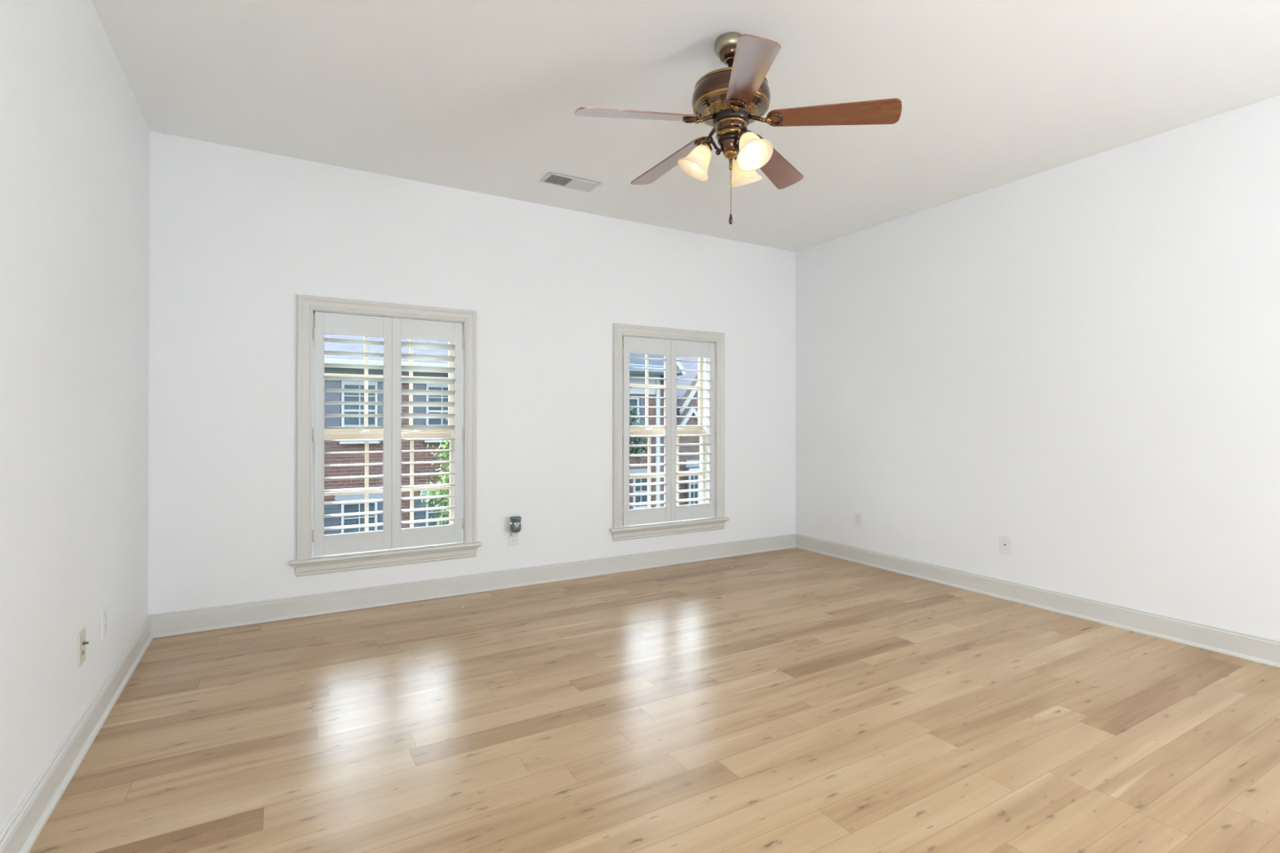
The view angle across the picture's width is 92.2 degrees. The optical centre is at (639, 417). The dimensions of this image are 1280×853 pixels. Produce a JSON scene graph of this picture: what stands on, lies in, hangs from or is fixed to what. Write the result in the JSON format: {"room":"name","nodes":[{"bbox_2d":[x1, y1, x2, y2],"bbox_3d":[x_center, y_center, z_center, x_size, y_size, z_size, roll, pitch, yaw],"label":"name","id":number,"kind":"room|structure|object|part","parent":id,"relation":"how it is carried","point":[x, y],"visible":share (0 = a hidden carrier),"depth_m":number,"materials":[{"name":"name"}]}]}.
{"room":"empty bedroom","nodes":[
{"label":"empty bedroom","id":0,"kind":"room"},
{"bbox_2d":[0,0,150,832],"bbox_3d":[-0.789,-0.193,-0.024,0.160,2.940,7.674,0,0,-30],"label":"wall","id":1,"kind":"structure","parent":0,"point":[75,134],"depth_m":2.02,"materials":[{"name":"paint"}]},
{"bbox_2d":[0,614,153,852],"bbox_3d":[-0.750,1.116,0.087,0.027,0.122,7.514,0,0,-30],"label":"baseboard","id":2,"kind":"structure","parent":1,"relation":"attached to","point":[23,828],"depth_m":2.03,"materials":[{"name":"paint"}]},
{"bbox_2d":[77,627,88,667],"bbox_3d":[-1.991,0.822,2.207,0.021,0.117,0.084,0,0,-30],"label":"jack plate","id":3,"kind":"object","parent":1,"relation":"attached to","point":[82,642],"visible":1,"depth_m":2.19,"materials":[{"name":"plastic"}]},
{"bbox_2d":[101,605,106,639],"bbox_3d":[-2.160,0.827,2.483,0.008,0.115,0.074,0,0,-30],"label":"wall outlet","id":4,"kind":"object","parent":1,"relation":"attached to","point":[104,612],"visible":1,"depth_m":2.47,"materials":[{"name":"white plastic"}]},
{"bbox_2d":[147,131,795,614],"bbox_3d":[-0.644,-0.175,4.597,5.072,2.940,0.160,0,0,-30],"label":"wall","id":5,"kind":"structure","parent":0,"point":[236,234],"depth_m":4.11,"materials":[{"name":"paint"}]},
{"bbox_2d":[290,294,482,576],"bbox_3d":[-1.623,0.110,4.012,1.132,1.683,0.242,0,0,-30],"label":"window","id":6,"kind":"structure","parent":5,"relation":"in","point":[304,565],"depth_m":3.94,"materials":[{"name":"paint"}]},
{"bbox_2d":[312,311,391,556],"bbox_3d":[-1.790,0.101,3.846,0.452,1.484,0.089,0,0,-30],"label":"plantation shutter","id":7,"kind":"object","parent":6,"relation":"attached to","point":[331,323],"visible":1,"depth_m":3.83,"materials":[{"name":"paint"}]},
{"bbox_3d":[-1.786,0.781,3.846,0.338,0.122,0.026,0,0,-30],"label":"rail","id":8,"kind":"part","parent":7,"relation":"part of","materials":[{"name":"paint"}]},
{"bbox_3d":[-1.785,-0.577,3.852,0.338,0.128,0.026,0,0,-30],"label":"rail","id":9,"kind":"part","parent":7,"relation":"part of","materials":[{"name":"paint"}]},
{"bbox_3d":[-1.603,0.864,3.972,1.132,0.026,0.157,0,0,-30],"label":"sill","id":10,"kind":"part","parent":6,"relation":"part of","materials":[{"name":"paint"}]},
{"bbox_3d":[-1.664,-0.251,4.083,0.836,0.766,0.030,0,0,-30],"label":"sash","id":11,"kind":"part","parent":6,"relation":"part of","materials":[{"name":"clear glass"}]},
{"bbox_3d":[-1.645,0.470,4.046,0.836,0.744,0.032,0,0,-30],"label":"sash","id":12,"kind":"part","parent":6,"relation":"part of","materials":[{"name":"beige plastic"}]},
{"bbox_2d":[391,317,464,549],"bbox_3d":[-1.400,0.102,4.074,0.458,1.484,0.089,0,0,-30],"label":"plantation shutter","id":13,"kind":"object","parent":6,"relation":"attached to","point":[402,328],"visible":1,"depth_m":4.05,"materials":[{"name":"paint"}]},
{"bbox_3d":[-1.402,0.782,4.070,0.338,0.122,0.026,0,0,-30],"label":"rail","id":14,"kind":"part","parent":13,"relation":"part of","materials":[{"name":"paint"}]},
{"bbox_3d":[-1.401,-0.575,4.075,0.338,0.128,0.026,0,0,-30],"label":"rail","id":15,"kind":"part","parent":13,"relation":"part of","materials":[{"name":"paint"}]},
{"bbox_2d":[149,533,795,638],"bbox_3d":[-0.598,1.133,4.511,4.752,0.122,0.027,0,0,-30],"label":"baseboard","id":16,"kind":"structure","parent":5,"relation":"attached to","point":[199,620],"depth_m":4.06,"materials":[{"name":"paint"}]},
{"bbox_2d":[508,529,519,546],"bbox_3d":[-0.892,0.848,4.352,0.074,0.115,0.008,0,0,-30],"label":"wall outlet","id":17,"kind":"object","parent":5,"relation":"attached to","point":[513,540],"visible":0.86,"depth_m":4.35,"materials":[{"name":"white plastic"}]},
{"bbox_2d":[510,515,521,536],"bbox_3d":[-0.871,0.765,4.311,0.081,0.136,0.084,0,0,-30],"label":"wax warmer","id":18,"kind":"object","parent":17,"relation":"attached to","point":[515,522],"visible":1,"depth_m":4.28,"materials":[{"name":"ceramic"}]},
{"bbox_2d":[608,323,729,541],"bbox_3d":[0.217,0.116,5.087,1.132,1.683,0.242,0,0,-30],"label":"window","id":19,"kind":"structure","parent":5,"relation":"in","point":[619,532],"depth_m":5.06,"materials":[{"name":"paint"}]},
{"bbox_2d":[622,336,671,526],"bbox_3d":[0.051,0.106,4.921,0.452,1.484,0.089,0,0,-30],"label":"plantation shutter","id":20,"kind":"object","parent":19,"relation":"attached to","point":[640,345],"visible":1,"depth_m":4.90,"materials":[{"name":"paint"}]},
{"bbox_3d":[0.056,-0.571,4.926,0.338,0.128,0.026,0,0,-30],"label":"rail","id":21,"kind":"part","parent":20,"relation":"part of","materials":[{"name":"paint"}]},
{"bbox_3d":[0.055,0.787,4.921,0.338,0.122,0.026,0,0,-30],"label":"rail","id":22,"kind":"part","parent":20,"relation":"part of","materials":[{"name":"paint"}]},
{"bbox_3d":[0.177,-0.246,5.158,0.836,0.766,0.030,0,0,-30],"label":"sash","id":23,"kind":"part","parent":19,"relation":"part of","materials":[{"name":"clear glass"}]},
{"bbox_3d":[0.196,0.475,5.121,0.836,0.744,0.032,0,0,-30],"label":"sash","id":24,"kind":"part","parent":19,"relation":"part of","materials":[{"name":"clear glass"}]},
{"bbox_3d":[0.238,0.869,5.047,1.132,0.026,0.157,0,0,-30],"label":"sill","id":25,"kind":"part","parent":19,"relation":"part of","materials":[{"name":"paint"}]},
{"bbox_2d":[671,339,715,521],"bbox_3d":[0.441,0.108,5.149,0.458,1.484,0.089,0,0,-30],"label":"plantation shutter","id":26,"kind":"object","parent":19,"relation":"attached to","point":[678,348],"visible":1,"depth_m":5.12,"materials":[{"name":"paint"}]},
{"bbox_3d":[0.439,-0.570,5.150,0.338,0.128,0.026,0,0,-30],"label":"rail","id":27,"kind":"part","parent":26,"relation":"part of","materials":[{"name":"paint"}]},
{"bbox_3d":[0.438,0.788,5.145,0.338,0.122,0.026,0,0,-30],"label":"rail","id":28,"kind":"part","parent":26,"relation":"part of","materials":[{"name":"paint"}]},
{"bbox_2d":[28,547,1279,852],"bbox_3d":[1.315,1.243,1.234,5.152,0.120,7.937,0,0,-30],"label":"floor","id":29,"kind":"structure","parent":0,"point":[793,700],"depth_m":2.35,"materials":[{"name":"brown wood"}]},
{"bbox_2d":[90,0,1279,252],"bbox_3d":[1.292,-1.617,1.289,5.072,0.120,7.834,0,0,-30],"label":"ceiling","id":30,"kind":"structure","parent":0,"point":[482,96],"depth_m":2.84,"materials":[{"name":"paint"}]},
{"bbox_2d":[539,172,600,192],"bbox_3d":[-0.456,-1.535,4.046,0.360,0.020,0.174,1,0,-30],"label":"ceiling vent","id":31,"kind":"object","parent":30,"relation":"in","point":[554,179],"visible":1,"depth_m":4.04,"materials":[{"name":"metal"}]},
{"bbox_2d":[573,31,902,224],"bbox_3d":[0.344,-1.174,2.562,1.250,0.756,1.228,0,0,-30],"label":"ceiling fan","id":32,"kind":"object","parent":30,"relation":"hanging from","point":[730,99],"visible":1,"depth_m":2.45,"materials":[{"name":"brown wood"}]},
{"bbox_3d":[-0.004,-1.187,2.417,0.507,0.007,0.137,-6,15,-18],"label":"blade","id":33,"kind":"part","parent":32,"relation":"part of","materials":[{"name":"brown wood"}]},
{"bbox_3d":[0.141,-1.186,2.861,0.137,0.006,0.507,-17,4,-36],"label":"blade","id":34,"kind":"part","parent":32,"relation":"part of","materials":[{"name":"brown wood"}]},
{"bbox_3d":[0.220,-1.055,2.545,0.137,0.144,0.143,0,0,-30],"label":"lamp shade","id":35,"kind":"part","parent":32,"relation":"part of","materials":[{"name":"white glass"}]},
{"bbox_3d":[0.307,-1.122,2.544,0.085,0.078,0.031,0,0,-5],"label":"light arm","id":36,"kind":"part","parent":32,"relation":"part of","materials":[{"name":"black metal"}]},
{"bbox_3d":[0.374,-1.043,2.539,0.014,0.044,0.014,0,0,-30],"label":"pull chain","id":37,"kind":"part","parent":32,"relation":"part of","materials":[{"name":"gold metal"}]},
{"bbox_3d":[0.374,-0.930,2.538,0.005,0.185,0.005,0,0,-8],"label":"bead chain","id":38,"kind":"part","parent":32,"relation":"part of","materials":[{"name":"metal"}]},
{"bbox_3d":[0.374,-1.244,2.539,0.236,0.014,0.236,0,0,-30],"label":"filigree plate","id":39,"kind":"part","parent":32,"relation":"part of","materials":[{"name":"gold metal"}]},
{"bbox_3d":[0.405,-1.122,2.479,0.031,0.078,0.085,0,0,-30],"label":"light arm","id":40,"kind":"part","parent":32,"relation":"part of","materials":[{"name":"black metal"}]},
{"bbox_3d":[0.455,-1.054,2.670,0.137,0.144,0.144,0,0,-30],"label":"lamp shade","id":41,"kind":"part","parent":32,"relation":"part of","materials":[{"name":"white glass"}]},
{"bbox_3d":[0.433,-1.071,2.428,0.037,0.080,0.053,0,0,-30],"label":"bulb","id":42,"kind":"part","parent":32,"relation":"part of","materials":[{"name":"white glass"}]},
{"bbox_3d":[0.373,-1.188,2.141,0.137,0.007,0.507,14,5,-1],"label":"blade","id":43,"kind":"part","parent":32,"relation":"part of","materials":[{"name":"brown wood"}]},
{"bbox_3d":[0.445,-1.055,2.406,0.148,0.144,0.140,0,0,-30],"label":"lamp shade","id":44,"kind":"part","parent":32,"relation":"part of","materials":[{"name":"white glass"}]},
{"bbox_3d":[0.609,-1.185,2.860,0.137,0.006,0.507,-17,-15,34],"label":"blade","id":45,"kind":"part","parent":32,"relation":"part of","materials":[{"name":"brown wood"}]},
{"bbox_3d":[0.752,-1.187,2.415,0.507,0.006,0.137,6,-12,18],"label":"blade","id":46,"kind":"part","parent":32,"relation":"part of","materials":[{"name":"brown wood"}]},
{"bbox_2d":[795,94,1279,640],"bbox_3d":[3.452,-0.180,2.453,0.160,2.940,7.674,0,0,-30],"label":"wall","id":47,"kind":"structure","parent":0,"point":[1077,362],"depth_m":3.71,"materials":[{"name":"paint"}]},
{"bbox_2d":[853,511,861,527],"bbox_3d":[1.804,0.847,5.104,0.008,0.115,0.074,0,0,-30],"label":"wall outlet","id":48,"kind":"object","parent":47,"relation":"attached to","point":[857,516],"visible":1,"depth_m":5.10,"materials":[{"name":"white plastic"}]},
{"bbox_2d":[1000,534,1011,555],"bbox_3d":[2.408,0.840,4.062,0.014,0.118,0.074,0,0,-30],"label":"cable plate","id":49,"kind":"object","parent":47,"relation":"attached to","point":[1005,541],"visible":1,"depth_m":4.06,"materials":[{"name":"plastic"}]},
{"bbox_2d":[795,533,1279,667],"bbox_3d":[3.330,1.129,2.470,0.027,0.122,7.514,0,0,-30],"label":"baseboard","id":50,"kind":"structure","parent":47,"relation":"attached to","point":[1259,649],"depth_m":3.69,"materials":[{"name":"paint"}]},
{"label":"outside","id":51,"kind":"structure","parent":0,"visible":0},
{"bbox_3d":[-14.550,4.699,34.806,90.000,0.200,65.186,0,0,-30],"label":"ground","id":52,"kind":"structure","parent":51,"visible":0},
{"bbox_2d":[324,333,449,534],"bbox_3d":[-8.705,0.435,16.889,12.600,8.200,9.050,0,0,-30],"label":"brick house","id":53,"kind":"structure","parent":52,"relation":"on","point":[329,446],"depth_m":13.80,"materials":[{"name":"brick"}]},
{"bbox_2d":[324,504,340,534],"bbox_3d":[-6.710,2.633,13.408,0.340,1.580,0.050,0,0,-30],"label":"shutter","id":54,"kind":"object","parent":53,"relation":"hanging from","point":[333,508],"depth_m":13.40,"materials":[{"name":"wood"}]},
{"bbox_2d":[324,381,341,426],"bbox_3d":[-6.708,-0.142,13.419,0.340,1.290,0.050,0,0,-30],"label":"shutter","id":55,"kind":"object","parent":53,"relation":"hanging from","point":[328,396],"depth_m":13.40,"materials":[{"name":"wood"}]},
{"bbox_3d":[-6.245,2.625,13.697,0.625,1.490,0.010,0,0,-30],"label":"pane","id":56,"kind":"part","parent":53,"relation":"part of","materials":[{"name":"clear glass"}]},
{"bbox_3d":[-6.226,0.545,13.675,0.815,0.080,0.140,0,0,-30],"label":"window sill","id":57,"kind":"part","parent":53,"relation":"part of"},
{"bbox_3d":[-6.242,-0.150,13.708,0.625,1.200,0.010,0,0,-30],"label":"pane","id":58,"kind":"part","parent":53,"relation":"part of","materials":[{"name":"clear glass"}]},
{"bbox_2d":[377,502,382,530],"bbox_3d":[-5.764,2.636,13.961,0.340,1.580,0.050,0,0,-30],"label":"shutter","id":59,"kind":"object","parent":53,"relation":"hanging from","point":[380,504],"depth_m":13.89,"materials":[{"name":"wood"}]},
{"bbox_2d":[377,382,383,426],"bbox_3d":[-5.762,-0.139,13.971,0.340,1.290,0.050,0,0,-30],"label":"shutter","id":60,"kind":"object","parent":53,"relation":"hanging from","point":[380,385],"depth_m":13.90,"materials":[{"name":"wood"}]},
{"bbox_2d":[413,383,425,425],"bbox_3d":[-5.166,-0.137,14.319,0.340,1.290,0.050,0,0,-30],"label":"shutter","id":61,"kind":"object","parent":53,"relation":"hanging from","point":[416,421],"depth_m":14.31,"materials":[{"name":"wood"}]},
{"bbox_2d":[413,498,425,527],"bbox_3d":[-5.169,2.638,14.309,0.340,1.580,0.050,0,0,-30],"label":"shutter","id":62,"kind":"object","parent":53,"relation":"hanging from","point":[419,515],"depth_m":14.30,"materials":[{"name":"wood"}]},
{"bbox_3d":[-4.684,0.549,14.575,0.815,0.080,0.140,0,0,-30],"label":"window sill","id":63,"kind":"part","parent":53,"relation":"part of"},
{"bbox_3d":[-4.701,-0.145,14.608,0.625,1.200,0.010,0,0,-30],"label":"pane","id":64,"kind":"part","parent":53,"relation":"part of","materials":[{"name":"clear glass"}]},
{"bbox_3d":[-4.704,2.630,14.598,0.625,1.490,0.010,0,0,-30],"label":"pane","id":65,"kind":"part","parent":53,"relation":"part of","materials":[{"name":"clear glass"}]},
{"bbox_2d":[419,417,449,525],"bbox_3d":[-3.114,2.060,11.318,2.092,4.921,2.010,0,0,-30],"label":"young tree","id":66,"kind":"object","parent":52,"relation":"on","point":[445,454],"visible":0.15,"depth_m":10.69,"materials":[{"name":"green plant"}]},
{"bbox_2d":[629,395,651,464],"bbox_3d":[-0.694,1.986,14.791,1.628,5.098,1.786,0,0,29],"label":"tree","id":67,"kind":"object","parent":52,"relation":"on","point":[633,441],"visible":0.19,"depth_m":14.86,"materials":[{"name":"green plant"}]},
{"bbox_2d":[629,353,686,509],"bbox_3d":[-1.270,0.401,19.476,2.450,8.300,6.080,0,0,-30],"label":"neighboring building","id":68,"kind":"structure","parent":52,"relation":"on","point":[633,362],"depth_m":17.41,"materials":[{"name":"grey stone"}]},
{"bbox_3d":[-0.342,0.013,17.154,0.560,1.110,0.010,0,0,-30],"label":"pane","id":69,"kind":"part","parent":68,"relation":"part of","materials":[{"name":"clear glass"}]},
{"bbox_3d":[0.015,2.534,17.353,0.390,1.710,0.010,0,0,-30],"label":"pane","id":70,"kind":"part","parent":68,"relation":"part of","materials":[{"name":"clear glass"}]},
{"bbox_2d":[639,398,647,439],"bbox_3d":[0.093,0.022,17.390,0.300,1.205,0.050,0,0,-30],"label":"shutter","id":71,"kind":"object","parent":68,"relation":"hanging from","point":[642,401],"depth_m":17.35,"materials":[{"name":"wood"}]},
{"bbox_2d":[676,355,699,505],"bbox_3d":[1.950,-0.281,23.334,7.100,9.700,7.670,0,0,-30],"label":"gabled house","id":72,"kind":"structure","parent":52,"relation":"on","point":[687,366],"depth_m":19.20,"materials":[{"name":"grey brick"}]},
{"bbox_3d":[1.636,2.501,18.821,0.270,1.790,0.010,0,0,-30],"label":"pane","id":73,"kind":"part","parent":72,"relation":"part of","materials":[{"name":"clear glass"}]}
]}

